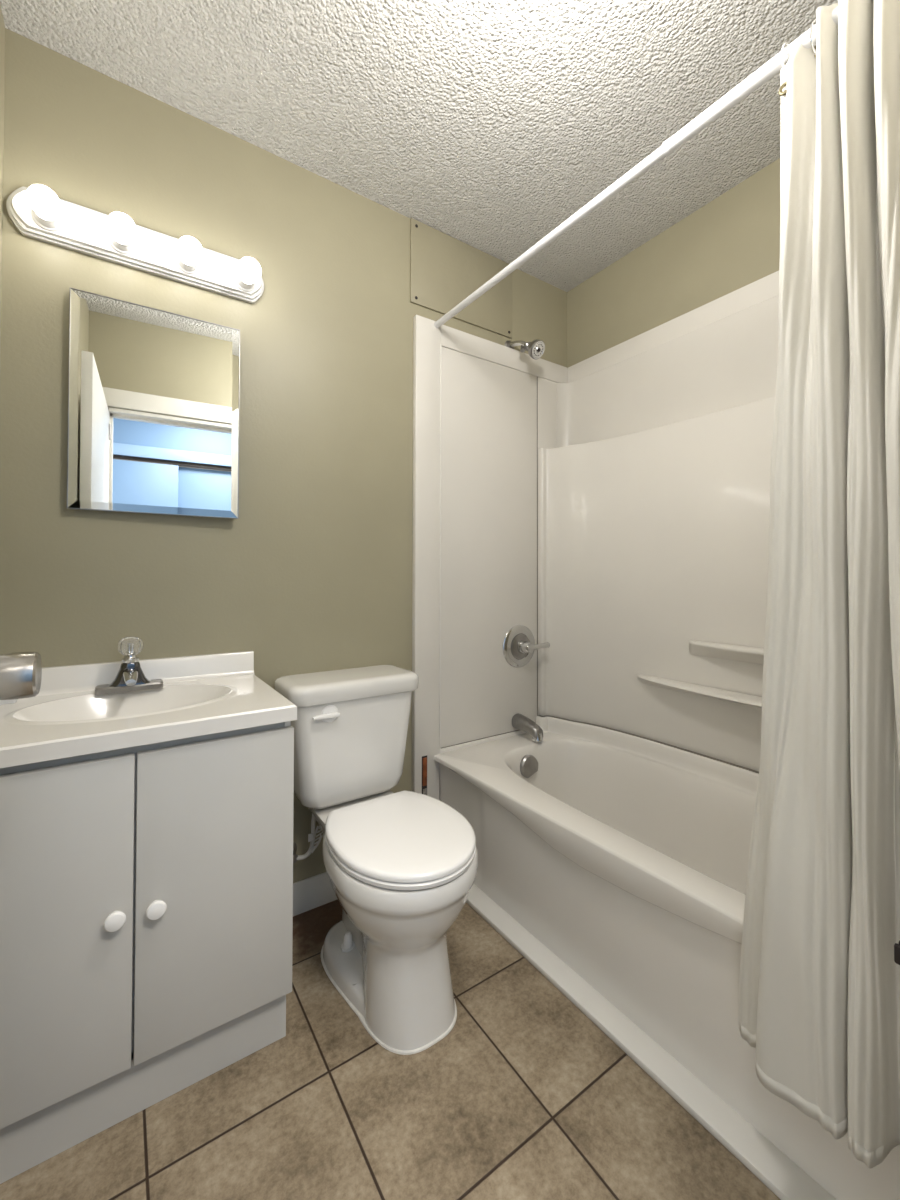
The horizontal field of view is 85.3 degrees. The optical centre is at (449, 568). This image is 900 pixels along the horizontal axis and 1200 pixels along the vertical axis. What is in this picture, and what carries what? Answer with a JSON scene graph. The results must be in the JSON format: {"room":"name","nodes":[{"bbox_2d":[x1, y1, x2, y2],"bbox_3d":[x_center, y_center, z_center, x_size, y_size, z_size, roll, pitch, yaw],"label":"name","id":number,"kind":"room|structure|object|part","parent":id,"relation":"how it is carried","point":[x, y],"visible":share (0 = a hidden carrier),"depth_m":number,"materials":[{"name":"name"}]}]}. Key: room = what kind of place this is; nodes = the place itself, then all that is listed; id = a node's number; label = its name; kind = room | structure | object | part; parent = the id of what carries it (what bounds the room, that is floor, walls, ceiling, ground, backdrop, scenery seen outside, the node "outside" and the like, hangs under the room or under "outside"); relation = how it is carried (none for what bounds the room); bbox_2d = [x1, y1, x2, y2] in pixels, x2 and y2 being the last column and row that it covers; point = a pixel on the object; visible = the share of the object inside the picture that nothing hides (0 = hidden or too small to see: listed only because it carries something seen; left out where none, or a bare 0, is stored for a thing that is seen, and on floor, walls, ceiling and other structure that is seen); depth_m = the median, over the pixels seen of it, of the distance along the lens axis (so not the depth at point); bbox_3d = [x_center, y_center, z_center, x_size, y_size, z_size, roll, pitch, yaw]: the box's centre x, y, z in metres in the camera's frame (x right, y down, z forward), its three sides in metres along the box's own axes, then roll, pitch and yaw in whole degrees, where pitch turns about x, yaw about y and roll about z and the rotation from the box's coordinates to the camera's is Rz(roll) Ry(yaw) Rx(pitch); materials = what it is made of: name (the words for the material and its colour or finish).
{"room":"bathroom","nodes":[
{"label":"bathroom","id":0,"kind":"room"},
{"bbox_2d":[0,4,4,339],"bbox_3d":[-0.675,-0.121,0.479,0.100,2.400,1.600,1,-1,-34],"label":"wall","id":1,"kind":"structure","parent":0,"point":[2,25],"depth_m":1.17,"materials":[{"name":"paint"}]},
{"bbox_2d":[0,28,566,882],"bbox_3d":[-0.297,-0.102,1.761,2.165,2.400,0.100,1,-1,-34],"label":"wall","id":2,"kind":"structure","parent":0,"point":[313,573],"depth_m":1.47,"materials":[{"name":"paint"}]},
{"bbox_2d":[6,184,263,303],"bbox_3d":[-0.792,-0.873,1.300,0.596,0.116,0.123,1,-1,-34],"label":"vanity light","id":3,"kind":"object","parent":2,"relation":"attached to","point":[36,211],"visible":1,"depth_m":1.29,"materials":[{"name":"white metal"}]},
{"bbox_3d":[-0.958,-0.863,1.154,0.062,0.062,0.066,1,-1,-34],"label":"bulb","id":4,"kind":"part","parent":3,"relation":"part of","materials":[{"name":"white glass"}]},
{"bbox_3d":[-0.832,-0.861,1.239,0.062,0.062,0.066,1,-1,-34],"label":"bulb","id":5,"kind":"part","parent":3,"relation":"part of","materials":[{"name":"white glass"}]},
{"bbox_3d":[-0.705,-0.860,1.325,0.062,0.062,0.066,1,-1,-34],"label":"bulb","id":6,"kind":"part","parent":3,"relation":"part of","materials":[{"name":"white glass"}]},
{"bbox_3d":[-0.580,-0.858,1.410,0.062,0.062,0.066,1,-1,-34],"label":"bulb","id":7,"kind":"part","parent":3,"relation":"part of","materials":[{"name":"white glass"}]},
{"bbox_2d":[35,651,253,696],"bbox_3d":[-0.833,0.281,1.312,0.578,0.066,0.034,1,-1,-34],"label":"backsplash","id":8,"kind":"structure","parent":2,"relation":"attached to","point":[83,677],"depth_m":1.33,"materials":[{"name":"white ceramic"}]},
{"bbox_2d":[66,287,239,518],"bbox_3d":[-0.797,-0.428,1.345,0.401,0.560,0.036,1,-1,-34],"label":"mirror","id":9,"kind":"object","parent":2,"relation":"attached to","point":[154,394],"visible":1,"depth_m":1.32,"materials":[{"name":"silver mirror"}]},
{"bbox_2d":[293,808,321,862],"bbox_3d":[-0.462,0.809,1.514,0.140,0.211,0.066,0,-1,21],"label":"water supply line","id":10,"kind":"object","parent":2,"relation":"attached to","point":[311,837],"visible":0.61,"depth_m":1.50,"materials":[{"name":"silver metal"}]},
{"bbox_2d":[293,872,336,915],"bbox_3d":[-0.378,1.048,1.623,0.574,0.095,0.014,1,-1,-34],"label":"baseboard","id":11,"kind":"structure","parent":2,"relation":"attached to","point":[315,891],"depth_m":1.57,"materials":[{"name":"white wood"}]},
{"bbox_2d":[410,218,511,338],"bbox_3d":[0.059,-1.140,1.948,0.496,0.313,0.011,1,-1,-34],"label":"access panel","id":12,"kind":"object","parent":2,"relation":"attached to","point":[445,270],"visible":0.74,"depth_m":1.92,"materials":[{"name":"paint"}]},
{"bbox_2d":[505,339,544,359],"bbox_3d":[0.314,-0.910,2.024,0.075,0.120,0.173,1,-1,-39],"label":"showerhead","id":13,"kind":"object","parent":2,"relation":"attached to","point":[536,348],"visible":1,"depth_m":1.99,"materials":[{"name":"silver metal"}]},
{"bbox_3d":[0.287,-0.935,2.046,0.023,0.049,0.095,1,-1,-45],"label":"arm","id":14,"kind":"part","parent":13,"relation":"part of","materials":[{"name":"silver metal"}]},
{"bbox_2d":[434,0,873,327],"bbox_3d":[0.356,-0.920,1.248,0.031,0.047,1.499,1,-1,-34],"label":"curtain rod","id":15,"kind":"object","parent":2,"relation":"attached to","point":[772,67],"visible":0.87,"depth_m":1.06,"materials":[{"name":"white metal"}]},
{"bbox_2d":[781,42,788,71],"bbox_3d":[0.606,-0.914,0.878,0.045,0.052,0.007,1,-1,-34],"label":"curtain ring","id":16,"kind":"object","parent":15,"relation":"hanging from","point":[786,43],"visible":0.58,"depth_m":0.87,"materials":[{"name":"white plastic"}]},
{"bbox_2d":[810,19,815,54],"bbox_3d":[0.631,-0.914,0.842,0.045,0.052,0.007,1,-1,-34],"label":"curtain ring","id":17,"kind":"object","parent":15,"relation":"hanging from","point":[813,21],"visible":0.46,"depth_m":0.83,"materials":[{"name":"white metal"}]},
{"bbox_2d":[738,0,899,1168],"bbox_3d":[0.621,-0.031,0.765,0.121,1.836,0.388,1,-1,-31],"label":"shower curtain","id":18,"kind":"object","parent":15,"relation":"hanging from","point":[819,1005],"visible":1,"depth_m":0.76,"materials":[{"name":"white fabric"}]},
{"bbox_2d":[894,941,899,964],"bbox_3d":[0.613,0.521,0.662,0.016,0.030,0.016,1,-1,-34],"label":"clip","id":19,"kind":"object","parent":18,"relation":"attached to","point":[896,945],"visible":1,"depth_m":0.66,"materials":[{"name":"plastic"}]},
{"bbox_2d":[0,899,780,1199],"bbox_3d":[0.149,1.114,1.081,2.165,0.050,1.700,1,-1,-34],"label":"floor","id":20,"kind":"structure","parent":0,"point":[525,1097],"depth_m":0.96,"materials":[{"name":"beige tile"}]},
{"bbox_2d":[0,721,293,1183],"bbox_3d":[-0.712,0.717,1.123,0.575,0.742,0.470,1,-1,-34],"label":"vanity cabinet","id":21,"kind":"object","parent":20,"relation":"on","point":[146,891],"visible":0.87,"depth_m":0.95,"materials":[{"name":"white paint"}]},
{"bbox_3d":[-0.726,0.659,0.874,0.266,0.597,0.020,1,-1,-34],"label":"door","id":22,"kind":"part","parent":21,"relation":"part of","materials":[{"name":"white paint"}]},
{"bbox_3d":[-0.626,0.657,0.914,0.035,0.035,0.028,1,-1,-34],"label":"knob","id":23,"kind":"part","parent":21,"relation":"part of","materials":[{"name":"white plastic"}]},
{"bbox_2d":[0,651,296,767],"bbox_3d":[-0.714,0.332,1.137,0.578,0.172,0.456,1,-1,-34],"label":"sink","id":24,"kind":"object","parent":21,"relation":"in","point":[200,695],"visible":0.77,"depth_m":1.13,"materials":[{"name":"white ceramic"}]},
{"bbox_2d":[95,636,162,694],"bbox_3d":[-0.800,0.243,1.224,0.146,0.136,0.126,1,-1,-34],"label":"sink faucet","id":25,"kind":"object","parent":24,"relation":"on","point":[130,676],"visible":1,"depth_m":1.23,"materials":[{"name":"silver metal"}]},
{"bbox_3d":[-0.821,0.303,1.254,0.146,0.016,0.052,1,-1,-34],"label":"plate","id":26,"kind":"part","parent":25,"relation":"part of","materials":[{"name":"silver metal"}]},
{"bbox_3d":[-0.791,0.266,1.210,0.038,0.034,0.092,1,-1,-34],"label":"spout","id":27,"kind":"part","parent":25,"relation":"part of","materials":[{"name":"silver metal"}]},
{"bbox_3d":[-0.816,0.199,1.248,0.055,0.047,0.058,1,-1,-34],"label":"knob","id":28,"kind":"part","parent":25,"relation":"part of","materials":[{"name":"clear plastic"}]},
{"bbox_3d":[-0.572,0.662,0.951,0.035,0.035,0.028,1,-1,-34],"label":"knob","id":29,"kind":"part","parent":21,"relation":"part of","materials":[{"name":"white plastic"}]},
{"bbox_3d":[-0.487,0.661,1.036,0.302,0.597,0.020,1,-1,-34],"label":"door","id":30,"kind":"part","parent":21,"relation":"part of","materials":[{"name":"white paint"}]},
{"bbox_2d":[274,665,477,1054],"bbox_3d":[-0.198,0.712,1.355,0.418,0.760,0.669,1,-1,-34],"label":"toilet","id":31,"kind":"object","parent":20,"relation":"on","point":[401,867],"visible":1,"depth_m":1.22,"materials":[{"name":"white ceramic"}]},
{"bbox_3d":[-0.351,0.420,1.387,0.076,0.017,0.014,1,-1,-34],"label":"lever","id":32,"kind":"part","parent":31,"relation":"part of","materials":[{"name":"white plastic"}]},
{"bbox_3d":[-0.345,0.419,1.403,0.052,0.052,0.010,1,-1,-34],"label":"flush handle","id":33,"kind":"part","parent":31,"relation":"part of","materials":[{"name":"white plastic"}]},
{"bbox_3d":[-0.320,0.361,1.542,0.418,0.054,0.228,1,-1,-34],"label":"tank lid","id":34,"kind":"part","parent":31,"relation":"part of","materials":[{"name":"white ceramic"}]},
{"bbox_3d":[-0.323,0.546,1.539,0.380,0.313,0.201,1,-1,-34],"label":"tank","id":35,"kind":"part","parent":31,"relation":"part of","materials":[{"name":"white ceramic"}]},
{"bbox_3d":[-0.154,0.899,1.296,0.362,0.386,0.528,1,-1,-34],"label":"bowl","id":36,"kind":"part","parent":31,"relation":"part of","materials":[{"name":"white ceramic"}]},
{"bbox_3d":[-0.120,0.694,1.250,0.352,0.014,0.409,1,-1,-34],"label":"seat","id":37,"kind":"part","parent":31,"relation":"part of","materials":[{"name":"white plastic"}]},
{"bbox_3d":[-0.120,0.674,1.250,0.352,0.020,0.409,1,-1,-34],"label":"lid","id":38,"kind":"part","parent":31,"relation":"part of","materials":[{"name":"white plastic"}]},
{"bbox_2d":[412,271,778,799],"bbox_3d":[0.622,0.077,1.416,0.827,2.035,1.525,1,-1,-34],"label":"tub surround","id":39,"kind":"object","parent":20,"relation":"on","point":[612,506],"depth_m":1.87,"materials":[{"name":"white plastic"}]},
{"bbox_3d":[-0.092,0.777,1.794,0.023,0.173,0.013,1,-1,-34],"label":"wood strip","id":40,"kind":"part","parent":39,"relation":"part of","materials":[{"name":"brown wood"}]},
{"bbox_3d":[-0.088,0.082,1.825,0.109,2.035,0.024,1,-1,-34],"label":"edge trim","id":41,"kind":"part","parent":39,"relation":"part of","materials":[{"name":"white plastic"}]},
{"bbox_3d":[0.168,-0.083,2.008,0.511,1.535,0.012,1,-1,-34],"label":"panel","id":42,"kind":"part","parent":39,"relation":"part of","materials":[{"name":"white plastic"}]},
{"bbox_3d":[0.254,-0.890,2.073,0.718,0.083,0.018,1,-1,-34],"label":"edge trim","id":43,"kind":"part","parent":39,"relation":"part of","materials":[{"name":"white plastic"}]},
{"bbox_2d":[503,625,549,667],"bbox_3d":[0.322,0.331,2.045,0.188,0.180,0.089,1,-1,-34],"label":"shower valve","id":44,"kind":"object","parent":39,"relation":"attached to","point":[519,645],"visible":1,"depth_m":2.05,"materials":[{"name":"silver metal"}]},
{"bbox_3d":[0.319,0.331,2.041,0.056,0.056,0.058,1,-1,-34],"label":"handle","id":45,"kind":"part","parent":44,"relation":"part of","materials":[{"name":"silver metal"}]},
{"bbox_3d":[0.372,0.327,2.050,0.102,0.031,0.027,0,-1,-24],"label":"lever","id":46,"kind":"part","parent":44,"relation":"part of","materials":[{"name":"silver metal"}]},
{"bbox_2d":[512,714,542,741],"bbox_3d":[0.325,0.657,2.010,0.062,0.086,0.145,1,-1,-34],"label":"tub spout","id":47,"kind":"object","parent":39,"relation":"attached to","point":[519,721],"visible":1,"depth_m":1.99,"materials":[{"name":"silver metal"}]},
{"bbox_2d":[532,733,542,741],"bbox_3d":[0.352,0.681,1.969,0.042,0.039,0.047,1,-1,-34],"label":"outlet","id":48,"kind":"object","parent":47,"relation":"attached to","point":[536,737],"depth_m":1.95,"materials":[{"name":"silver metal"}]},
{"bbox_3d":[0.455,-0.080,2.202,0.178,1.535,0.012,1,-1,-34],"label":"panel","id":49,"kind":"part","parent":39,"relation":"part of","materials":[{"name":"white plastic"}]},
{"bbox_3d":[0.888,0.051,1.598,0.158,1.170,1.528,1,-1,-37],"label":"panel","id":50,"kind":"part","parent":39,"relation":"part of","materials":[{"name":"white plastic"}]},
{"bbox_3d":[0.928,-0.654,1.636,0.078,0.406,1.501,1,-1,-34],"label":"panel","id":51,"kind":"part","parent":39,"relation":"part of","materials":[{"name":"white plastic"}]},
{"bbox_3d":[0.965,-0.896,1.649,0.016,0.080,1.482,1,-1,-34],"label":"edge trim","id":52,"kind":"part","parent":39,"relation":"part of","materials":[{"name":"white plastic"}]},
{"bbox_2d":[637,674,761,707],"bbox_3d":[0.937,0.414,1.473,0.090,0.035,0.910,1,-1,-34],"label":"shelf","id":53,"kind":"object","parent":39,"relation":"attached to","point":[727,695],"depth_m":1.64,"materials":[{"name":"white plastic"}]},
{"bbox_2d":[689,640,763,663],"bbox_3d":[0.977,0.270,1.435,0.070,0.048,0.600,1,-1,-34],"label":"shelf","id":54,"kind":"object","parent":39,"relation":"attached to","point":[718,651],"depth_m":1.58,"materials":[{"name":"white plastic"}]},
{"bbox_2d":[434,715,899,1199],"bbox_3d":[0.645,0.864,1.419,0.723,0.463,1.518,1,-1,-34],"label":"bathtub","id":55,"kind":"object","parent":20,"relation":"on","point":[625,855],"visible":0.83,"depth_m":1.32,"materials":[{"name":"ceramic"}]},
{"bbox_3d":[0.307,0.762,1.882,0.086,0.083,0.028,1,-1,-34],"label":"overflow plate","id":56,"kind":"part","parent":55,"relation":"part of","materials":[{"name":"silver metal"}]},
{"bbox_2d":[434,732,755,924],"bbox_3d":[0.646,0.866,1.420,0.722,0.343,1.494,1,-1,-34],"label":"basin","id":57,"kind":"object","parent":55,"relation":"in","point":[570,828],"depth_m":1.55,"materials":[{"name":"plastic"}]},
{"bbox_2d":[466,884,836,1199],"bbox_3d":[0.360,1.083,1.210,0.070,0.016,1.475,1,-1,-34],"label":"trim","id":58,"kind":"structure","parent":55,"relation":"attached to","point":[768,1163],"depth_m":1.04,"materials":[{"name":"white plastic"}]},
{"bbox_2d":[0,0,838,291],"bbox_3d":[0.155,-1.335,1.116,2.165,0.050,1.700,1,-1,-34],"label":"ceiling","id":59,"kind":"structure","parent":0,"point":[487,125],"depth_m":1.34,"materials":[{"name":"white paint"}]},
{"bbox_2d":[567,158,779,367],"bbox_3d":[1.035,-0.101,1.636,0.100,2.400,1.600,1,-1,-34],"label":"wall","id":60,"kind":"structure","parent":0,"point":[730,243],"depth_m":1.82,"materials":[{"name":"paint"}]},
{"bbox_3d":[0.600,-0.119,0.436,1.965,2.400,0.100,1,-1,-34],"label":"wall","id":61,"kind":"structure","parent":0,"visible":0},
{"bbox_2d":[0,652,41,699],"bbox_3d":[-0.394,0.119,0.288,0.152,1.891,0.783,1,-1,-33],"label":"door knob","id":62,"kind":"object","parent":61,"relation":"in","point":[20,672],"depth_m":0.58,"materials":[{"name":"silver metal"}]}
]}

